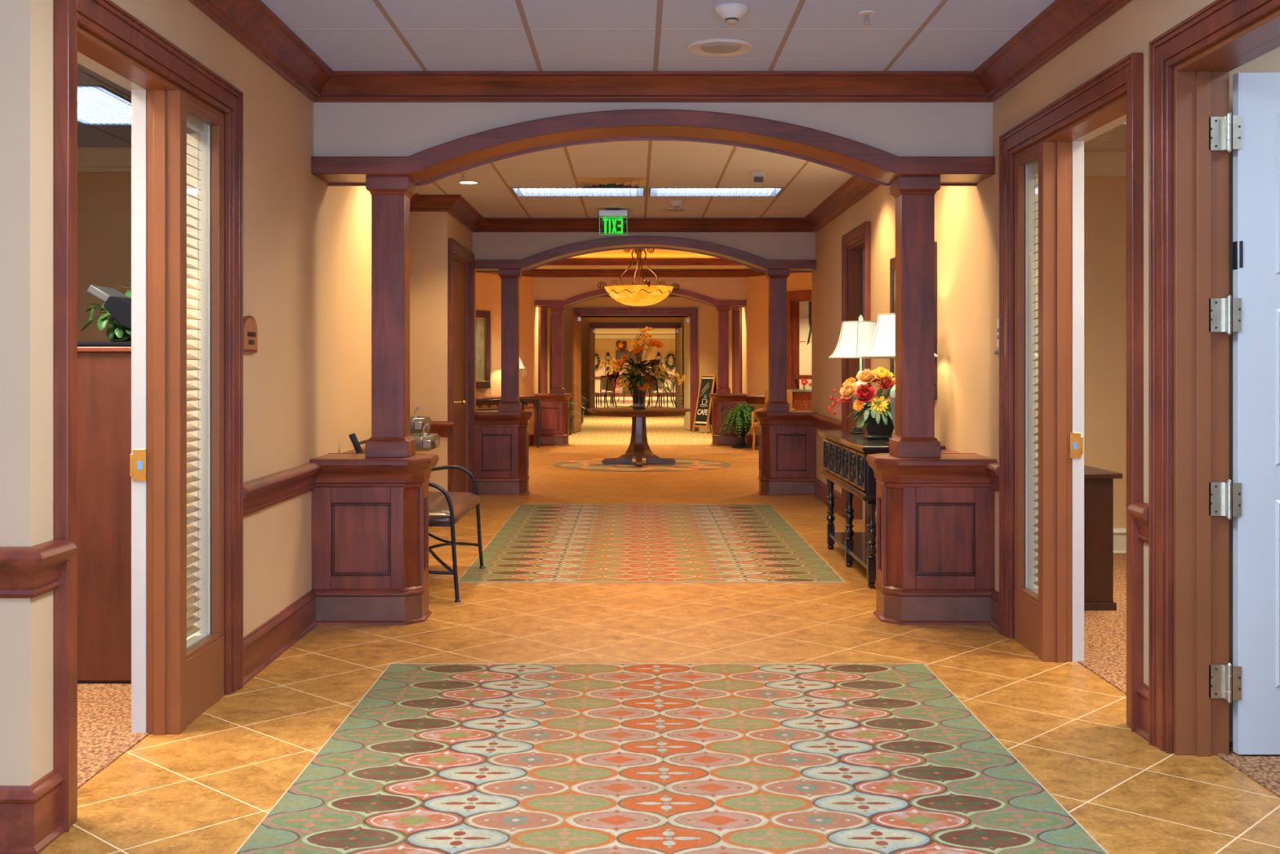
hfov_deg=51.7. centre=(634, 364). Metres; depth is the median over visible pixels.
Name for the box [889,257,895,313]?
framed picture
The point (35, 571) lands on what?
trim
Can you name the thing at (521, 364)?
lamp
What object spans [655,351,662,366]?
wall ornament
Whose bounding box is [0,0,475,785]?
wall
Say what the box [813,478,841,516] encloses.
baseboard
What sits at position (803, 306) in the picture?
wall
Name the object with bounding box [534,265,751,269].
ceiling
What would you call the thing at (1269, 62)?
wall
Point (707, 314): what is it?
wall
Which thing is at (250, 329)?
room sign
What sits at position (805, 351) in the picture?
window
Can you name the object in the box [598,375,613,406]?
dining chair
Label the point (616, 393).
baseboard
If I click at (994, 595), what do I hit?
baseboard
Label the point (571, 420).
potted plant
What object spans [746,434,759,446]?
baseboard
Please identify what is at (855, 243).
door
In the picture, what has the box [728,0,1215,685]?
wall
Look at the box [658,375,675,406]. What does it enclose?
dining chair
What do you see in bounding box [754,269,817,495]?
column
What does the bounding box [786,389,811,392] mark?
countertop
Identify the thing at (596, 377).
trim
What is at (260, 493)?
trim
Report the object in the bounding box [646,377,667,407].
dining chair
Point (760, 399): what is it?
trim
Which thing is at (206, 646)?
window
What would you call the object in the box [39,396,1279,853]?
floor
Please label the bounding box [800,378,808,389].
flower pot
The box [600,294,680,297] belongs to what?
trim
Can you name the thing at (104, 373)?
file cabinet
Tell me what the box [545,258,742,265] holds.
trim
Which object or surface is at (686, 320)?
door leaf
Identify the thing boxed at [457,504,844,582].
rug
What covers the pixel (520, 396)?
trim
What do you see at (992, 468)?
trim
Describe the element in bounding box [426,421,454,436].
trim
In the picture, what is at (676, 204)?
smoke detector
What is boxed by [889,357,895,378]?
framed picture
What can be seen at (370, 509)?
column
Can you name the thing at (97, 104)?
ceiling light
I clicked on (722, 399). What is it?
column
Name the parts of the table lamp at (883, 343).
stem, lamp shade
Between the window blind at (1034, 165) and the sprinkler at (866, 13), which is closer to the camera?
the sprinkler at (866, 13)
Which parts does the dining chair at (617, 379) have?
backrest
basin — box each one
[409,406,431,433]
[409,423,439,451]
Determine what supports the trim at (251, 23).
attached to the wall at (307, 242)
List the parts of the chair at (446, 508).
leg, rail, seat frame, arm, arm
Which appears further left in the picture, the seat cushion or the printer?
the printer
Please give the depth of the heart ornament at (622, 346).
57.93 m
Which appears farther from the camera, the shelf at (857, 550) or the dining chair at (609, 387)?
the dining chair at (609, 387)
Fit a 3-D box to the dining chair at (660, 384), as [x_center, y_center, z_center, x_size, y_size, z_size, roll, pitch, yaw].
[0.760,0.888,45.198,0.464,1.036,0.542,0,0,11]
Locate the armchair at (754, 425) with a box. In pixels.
[751,390,795,450]
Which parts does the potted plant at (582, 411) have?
pot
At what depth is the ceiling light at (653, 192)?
12.18 m
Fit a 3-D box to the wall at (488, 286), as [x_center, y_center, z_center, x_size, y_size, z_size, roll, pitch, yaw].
[-2.420,-0.150,21.000,1.360,3.100,13.400,0,0,0]
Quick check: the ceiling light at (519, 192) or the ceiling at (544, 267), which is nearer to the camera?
the ceiling light at (519, 192)
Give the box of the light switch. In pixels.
[522,369,527,377]
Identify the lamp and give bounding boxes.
[519,356,524,368]
[827,315,893,433]
[861,312,939,444]
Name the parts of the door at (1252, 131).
latch plate, raised panel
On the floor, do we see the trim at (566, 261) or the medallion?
the medallion
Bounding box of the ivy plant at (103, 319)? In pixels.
[80,279,131,342]
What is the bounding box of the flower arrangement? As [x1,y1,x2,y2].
[827,366,895,439]
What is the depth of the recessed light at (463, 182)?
11.28 m
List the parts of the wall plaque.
plate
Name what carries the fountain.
attached to the wall at (307, 242)
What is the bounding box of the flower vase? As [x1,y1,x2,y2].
[599,326,685,408]
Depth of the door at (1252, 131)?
4.70 m
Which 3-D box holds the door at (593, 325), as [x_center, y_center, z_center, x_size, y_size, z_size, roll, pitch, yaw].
[0.015,0.105,37.678,2.610,2.590,0.245,0,0,0]
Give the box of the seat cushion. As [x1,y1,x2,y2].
[428,491,479,524]
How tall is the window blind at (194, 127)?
2.110 m
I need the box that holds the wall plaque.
[994,318,999,354]
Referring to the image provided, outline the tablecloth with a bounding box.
[619,386,655,393]
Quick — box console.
[475,397,540,447]
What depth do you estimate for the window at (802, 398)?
21.90 m
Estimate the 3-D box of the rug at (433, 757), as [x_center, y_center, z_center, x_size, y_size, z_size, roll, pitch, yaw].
[0.105,1.396,3.875,2.490,0.008,4.560,0,0,0]
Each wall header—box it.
[313,102,992,156]
[472,231,815,259]
[534,276,746,299]
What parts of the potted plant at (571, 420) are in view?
pot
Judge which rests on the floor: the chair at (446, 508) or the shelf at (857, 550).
the chair at (446, 508)
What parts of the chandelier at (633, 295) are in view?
scroll arm, scroll arm, lamp shade, stem, scroll arm, scroll arm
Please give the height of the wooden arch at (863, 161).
0.362 m
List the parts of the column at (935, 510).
shoe moulding, kick plate, moulding, frame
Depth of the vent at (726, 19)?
5.75 m
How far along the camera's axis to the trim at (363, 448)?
8.09 m
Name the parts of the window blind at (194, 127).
ladder cord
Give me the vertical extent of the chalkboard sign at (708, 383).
1.206 m
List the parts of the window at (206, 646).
frame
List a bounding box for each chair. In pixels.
[348,432,484,602]
[595,379,617,408]
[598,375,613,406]
[611,374,624,404]
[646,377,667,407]
[648,375,664,405]
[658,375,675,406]
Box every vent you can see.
[576,177,645,187]
[724,17,738,21]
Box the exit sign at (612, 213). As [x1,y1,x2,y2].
[598,208,628,235]
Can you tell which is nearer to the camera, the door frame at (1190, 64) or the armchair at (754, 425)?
the door frame at (1190, 64)
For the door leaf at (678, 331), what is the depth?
36.87 m
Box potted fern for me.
[715,403,759,448]
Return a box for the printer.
[77,284,131,346]
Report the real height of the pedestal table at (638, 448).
0.780 m
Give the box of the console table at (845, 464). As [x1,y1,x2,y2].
[817,430,945,588]
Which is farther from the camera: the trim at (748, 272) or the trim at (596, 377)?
the trim at (596, 377)
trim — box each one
[0,539,76,598]
[77,146,131,172]
[188,0,1132,102]
[243,462,321,516]
[342,445,365,453]
[409,175,879,231]
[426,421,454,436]
[475,395,534,405]
[489,268,791,276]
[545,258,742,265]
[595,333,675,338]
[595,376,672,379]
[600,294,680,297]
[746,395,764,404]
[810,413,841,430]
[940,448,960,453]
[985,462,999,491]
[1127,502,1148,542]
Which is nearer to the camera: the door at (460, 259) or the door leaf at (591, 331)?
the door at (460, 259)
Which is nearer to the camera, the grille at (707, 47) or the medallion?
the grille at (707, 47)
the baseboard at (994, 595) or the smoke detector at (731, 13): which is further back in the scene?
the baseboard at (994, 595)
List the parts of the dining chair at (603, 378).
leg, backrest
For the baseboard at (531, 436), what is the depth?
22.83 m
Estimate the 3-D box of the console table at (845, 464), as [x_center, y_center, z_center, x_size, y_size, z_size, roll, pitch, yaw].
[1.667,0.953,9.170,0.515,0.895,1.980,0,0,0]
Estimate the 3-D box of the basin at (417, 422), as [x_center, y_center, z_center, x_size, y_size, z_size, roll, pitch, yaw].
[-1.913,0.459,10.948,0.414,0.233,0.463,0,0,0]
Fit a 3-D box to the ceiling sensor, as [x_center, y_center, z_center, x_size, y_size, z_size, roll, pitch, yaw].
[1.000,-1.516,10.705,0.120,0.088,0.130,0,0,0]
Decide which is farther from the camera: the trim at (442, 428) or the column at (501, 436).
the column at (501, 436)
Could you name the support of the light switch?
attached to the wall at (488, 286)
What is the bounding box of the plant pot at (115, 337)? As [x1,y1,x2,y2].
[110,321,131,342]
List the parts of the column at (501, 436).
kick plate, frame, moulding, shoe moulding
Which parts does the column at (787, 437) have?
shoe moulding, kick plate, moulding, frame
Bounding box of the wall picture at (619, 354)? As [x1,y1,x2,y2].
[616,350,640,361]
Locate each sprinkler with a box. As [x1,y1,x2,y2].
[458,172,466,180]
[858,10,875,26]
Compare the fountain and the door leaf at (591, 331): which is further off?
the door leaf at (591, 331)
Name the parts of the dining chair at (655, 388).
leg, backrest, leg, seat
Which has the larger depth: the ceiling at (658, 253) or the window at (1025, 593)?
the ceiling at (658, 253)
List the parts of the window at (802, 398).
shelf rail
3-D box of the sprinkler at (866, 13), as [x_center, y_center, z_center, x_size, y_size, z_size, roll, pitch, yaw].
[1.030,-1.531,5.850,0.072,0.058,0.072,0,0,0]
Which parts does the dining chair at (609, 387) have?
seat, leg, backrest, leg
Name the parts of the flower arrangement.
pot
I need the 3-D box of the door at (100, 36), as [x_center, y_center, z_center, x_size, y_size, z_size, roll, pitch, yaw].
[-1.808,0.110,4.835,0.225,2.580,1.770,0,0,0]
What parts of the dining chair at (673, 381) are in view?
backrest, leg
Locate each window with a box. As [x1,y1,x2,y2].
[186,97,224,725]
[786,289,811,410]
[1013,146,1038,656]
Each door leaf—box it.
[572,314,581,433]
[588,327,595,414]
[675,327,682,408]
[684,315,689,430]
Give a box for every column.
[309,176,439,625]
[474,269,533,495]
[533,305,572,445]
[708,305,746,445]
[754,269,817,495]
[866,176,997,625]
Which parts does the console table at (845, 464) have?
drawer, leg, drawer, drawer, drawer, moulding, leg, drawer, drawer, leg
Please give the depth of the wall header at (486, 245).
14.15 m
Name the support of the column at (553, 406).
on the floor
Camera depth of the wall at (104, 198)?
9.60 m
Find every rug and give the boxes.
[234,662,1108,853]
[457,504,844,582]
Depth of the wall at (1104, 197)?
9.80 m
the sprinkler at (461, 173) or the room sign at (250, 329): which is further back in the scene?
the sprinkler at (461, 173)
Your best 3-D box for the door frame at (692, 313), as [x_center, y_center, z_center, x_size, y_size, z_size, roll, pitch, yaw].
[0.015,0.105,27.777,2.610,2.590,0.245,0,0,0]
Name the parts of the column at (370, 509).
frame, moulding, kick plate, shoe moulding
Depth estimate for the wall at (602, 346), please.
58.00 m
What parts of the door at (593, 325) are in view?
casing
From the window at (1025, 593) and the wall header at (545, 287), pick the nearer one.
the window at (1025, 593)
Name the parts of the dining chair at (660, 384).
backrest, leg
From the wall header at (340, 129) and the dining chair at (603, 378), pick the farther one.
the dining chair at (603, 378)
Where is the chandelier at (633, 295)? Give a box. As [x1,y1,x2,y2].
[597,248,679,306]
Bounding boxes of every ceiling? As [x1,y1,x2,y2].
[77,0,1126,217]
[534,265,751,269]
[567,248,719,258]
[581,315,687,333]
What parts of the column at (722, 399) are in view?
shoe moulding, moulding, kick plate, frame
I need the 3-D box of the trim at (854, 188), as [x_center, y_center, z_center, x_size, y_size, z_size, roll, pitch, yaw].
[-0.090,-1.490,10.790,4.060,0.140,6.720,0,0,0]
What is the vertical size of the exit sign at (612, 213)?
0.262 m
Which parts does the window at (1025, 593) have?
frame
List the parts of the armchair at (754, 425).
leg, seat, arm, backrest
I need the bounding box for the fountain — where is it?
[409,406,439,451]
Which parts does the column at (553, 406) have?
moulding, shoe moulding, kick plate, frame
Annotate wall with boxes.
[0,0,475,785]
[77,172,131,342]
[475,272,551,444]
[563,297,717,431]
[581,315,688,413]
[595,338,675,391]
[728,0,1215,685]
[799,301,808,318]
[1084,176,1126,528]
[1229,46,1279,742]
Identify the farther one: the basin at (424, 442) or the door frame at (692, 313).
the door frame at (692, 313)
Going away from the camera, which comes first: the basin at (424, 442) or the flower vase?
the basin at (424, 442)
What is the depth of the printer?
5.84 m
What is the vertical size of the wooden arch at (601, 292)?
0.362 m
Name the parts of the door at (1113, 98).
strike plate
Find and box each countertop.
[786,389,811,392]
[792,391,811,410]
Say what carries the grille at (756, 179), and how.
attached to the ceiling sensor
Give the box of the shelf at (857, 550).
[829,532,875,569]
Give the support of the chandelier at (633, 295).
hanging from the ceiling at (658, 253)
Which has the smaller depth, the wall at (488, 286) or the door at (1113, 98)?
the door at (1113, 98)
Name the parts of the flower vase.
stem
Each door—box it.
[53,0,243,831]
[448,238,474,493]
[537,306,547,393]
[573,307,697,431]
[589,322,680,407]
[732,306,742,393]
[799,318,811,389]
[841,221,870,532]
[999,52,1143,731]
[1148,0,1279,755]
[1208,72,1279,754]
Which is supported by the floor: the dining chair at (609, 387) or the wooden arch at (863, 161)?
the dining chair at (609, 387)
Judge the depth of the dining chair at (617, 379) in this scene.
47.26 m
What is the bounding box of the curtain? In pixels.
[806,301,811,345]
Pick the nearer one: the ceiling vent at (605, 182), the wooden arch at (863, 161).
the wooden arch at (863, 161)
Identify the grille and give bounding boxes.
[666,208,684,211]
[699,42,740,53]
[753,176,763,182]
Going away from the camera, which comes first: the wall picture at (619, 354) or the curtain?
the curtain
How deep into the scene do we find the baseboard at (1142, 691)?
4.98 m
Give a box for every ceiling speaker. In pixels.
[660,207,690,212]
[687,38,753,56]
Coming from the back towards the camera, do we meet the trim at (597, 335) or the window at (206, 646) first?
the trim at (597, 335)
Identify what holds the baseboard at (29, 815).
attached to the wall at (307, 242)
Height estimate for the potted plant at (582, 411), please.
0.772 m
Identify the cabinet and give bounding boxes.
[77,346,131,683]
[1084,465,1122,610]
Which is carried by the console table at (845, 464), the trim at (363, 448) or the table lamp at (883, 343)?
the table lamp at (883, 343)
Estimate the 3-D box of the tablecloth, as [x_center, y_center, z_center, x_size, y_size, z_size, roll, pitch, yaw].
[0.100,0.792,44.113,1.224,0.316,1.213,0,0,0]
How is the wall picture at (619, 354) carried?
attached to the wall at (602, 346)
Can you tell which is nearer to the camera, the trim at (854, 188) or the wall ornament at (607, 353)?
the trim at (854, 188)
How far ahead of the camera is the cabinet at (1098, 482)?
7.50 m
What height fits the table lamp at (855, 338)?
0.870 m
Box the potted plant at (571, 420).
[568,396,582,435]
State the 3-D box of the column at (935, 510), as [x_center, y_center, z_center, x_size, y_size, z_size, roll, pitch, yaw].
[1.623,0.187,7.310,0.635,2.426,0.500,0,0,0]
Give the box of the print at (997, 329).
[996,328,999,339]
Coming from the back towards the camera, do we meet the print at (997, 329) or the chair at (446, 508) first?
the chair at (446, 508)
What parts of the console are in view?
leg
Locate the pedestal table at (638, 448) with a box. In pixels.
[586,407,691,466]
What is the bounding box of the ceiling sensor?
[750,171,765,182]
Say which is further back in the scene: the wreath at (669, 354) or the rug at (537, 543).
the wreath at (669, 354)
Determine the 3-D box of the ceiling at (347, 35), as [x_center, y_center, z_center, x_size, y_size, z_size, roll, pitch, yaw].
[0.000,-1.630,6.480,12.600,0.140,15.960,0,0,0]
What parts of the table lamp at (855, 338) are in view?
lamp shade, stem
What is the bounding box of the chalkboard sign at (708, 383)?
[692,373,717,433]
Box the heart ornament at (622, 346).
[616,340,626,352]
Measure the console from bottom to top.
0.832 m
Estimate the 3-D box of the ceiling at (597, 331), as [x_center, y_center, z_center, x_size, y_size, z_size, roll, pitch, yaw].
[0.000,-1.400,48.800,16.000,0.100,22.400,0,0,0]
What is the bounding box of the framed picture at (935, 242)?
[934,241,937,399]
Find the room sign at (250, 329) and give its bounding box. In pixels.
[243,315,257,352]
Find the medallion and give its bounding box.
[552,457,731,471]
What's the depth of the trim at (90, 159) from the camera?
9.53 m
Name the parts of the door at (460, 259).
handle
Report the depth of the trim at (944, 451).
8.03 m
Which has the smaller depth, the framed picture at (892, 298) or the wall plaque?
the wall plaque
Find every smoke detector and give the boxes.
[668,200,684,208]
[714,3,749,24]
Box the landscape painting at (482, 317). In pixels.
[475,310,490,388]
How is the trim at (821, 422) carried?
attached to the wall at (966, 218)
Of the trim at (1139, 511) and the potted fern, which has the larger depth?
the potted fern
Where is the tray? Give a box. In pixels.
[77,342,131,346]
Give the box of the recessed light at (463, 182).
[457,180,479,184]
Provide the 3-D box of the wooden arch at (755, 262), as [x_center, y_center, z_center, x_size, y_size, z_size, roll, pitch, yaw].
[0.100,-1.194,14.297,3.680,0.362,0.395,0,0,0]
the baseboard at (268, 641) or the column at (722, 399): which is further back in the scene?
the column at (722, 399)
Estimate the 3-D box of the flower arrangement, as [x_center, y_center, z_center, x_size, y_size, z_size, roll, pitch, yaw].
[1.634,0.259,9.027,0.484,0.490,0.458,0,0,31]
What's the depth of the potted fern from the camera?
22.14 m
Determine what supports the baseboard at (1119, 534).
attached to the wall at (1104, 197)
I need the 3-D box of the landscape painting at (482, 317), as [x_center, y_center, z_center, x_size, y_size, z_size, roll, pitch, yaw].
[-2.665,-0.250,21.474,0.058,1.280,0.939,0,0,33]
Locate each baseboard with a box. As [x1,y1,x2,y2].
[0,769,64,853]
[243,589,317,685]
[528,434,533,445]
[595,391,675,396]
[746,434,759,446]
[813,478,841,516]
[989,589,999,631]
[1113,528,1126,552]
[1134,682,1148,742]
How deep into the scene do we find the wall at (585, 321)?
37.60 m
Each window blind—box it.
[186,114,204,637]
[1031,159,1038,586]
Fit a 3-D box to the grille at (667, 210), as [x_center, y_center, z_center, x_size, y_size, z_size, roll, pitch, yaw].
[0.410,-1.552,13.250,0.186,0.009,0.186,0,0,0]
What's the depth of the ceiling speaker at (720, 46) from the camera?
6.45 m
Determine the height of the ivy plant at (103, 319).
0.707 m
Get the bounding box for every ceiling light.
[77,84,131,124]
[511,187,644,196]
[648,187,783,196]
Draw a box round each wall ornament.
[604,351,611,375]
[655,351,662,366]
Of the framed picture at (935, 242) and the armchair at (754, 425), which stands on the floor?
the armchair at (754, 425)
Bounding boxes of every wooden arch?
[311,109,995,186]
[474,235,816,272]
[533,288,746,306]
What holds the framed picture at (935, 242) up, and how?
attached to the wall at (966, 218)
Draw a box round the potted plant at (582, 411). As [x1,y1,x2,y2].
[581,393,587,424]
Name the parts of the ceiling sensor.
plate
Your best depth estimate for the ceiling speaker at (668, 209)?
13.23 m
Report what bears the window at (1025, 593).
attached to the door at (1113, 98)
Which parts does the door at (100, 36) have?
strike plate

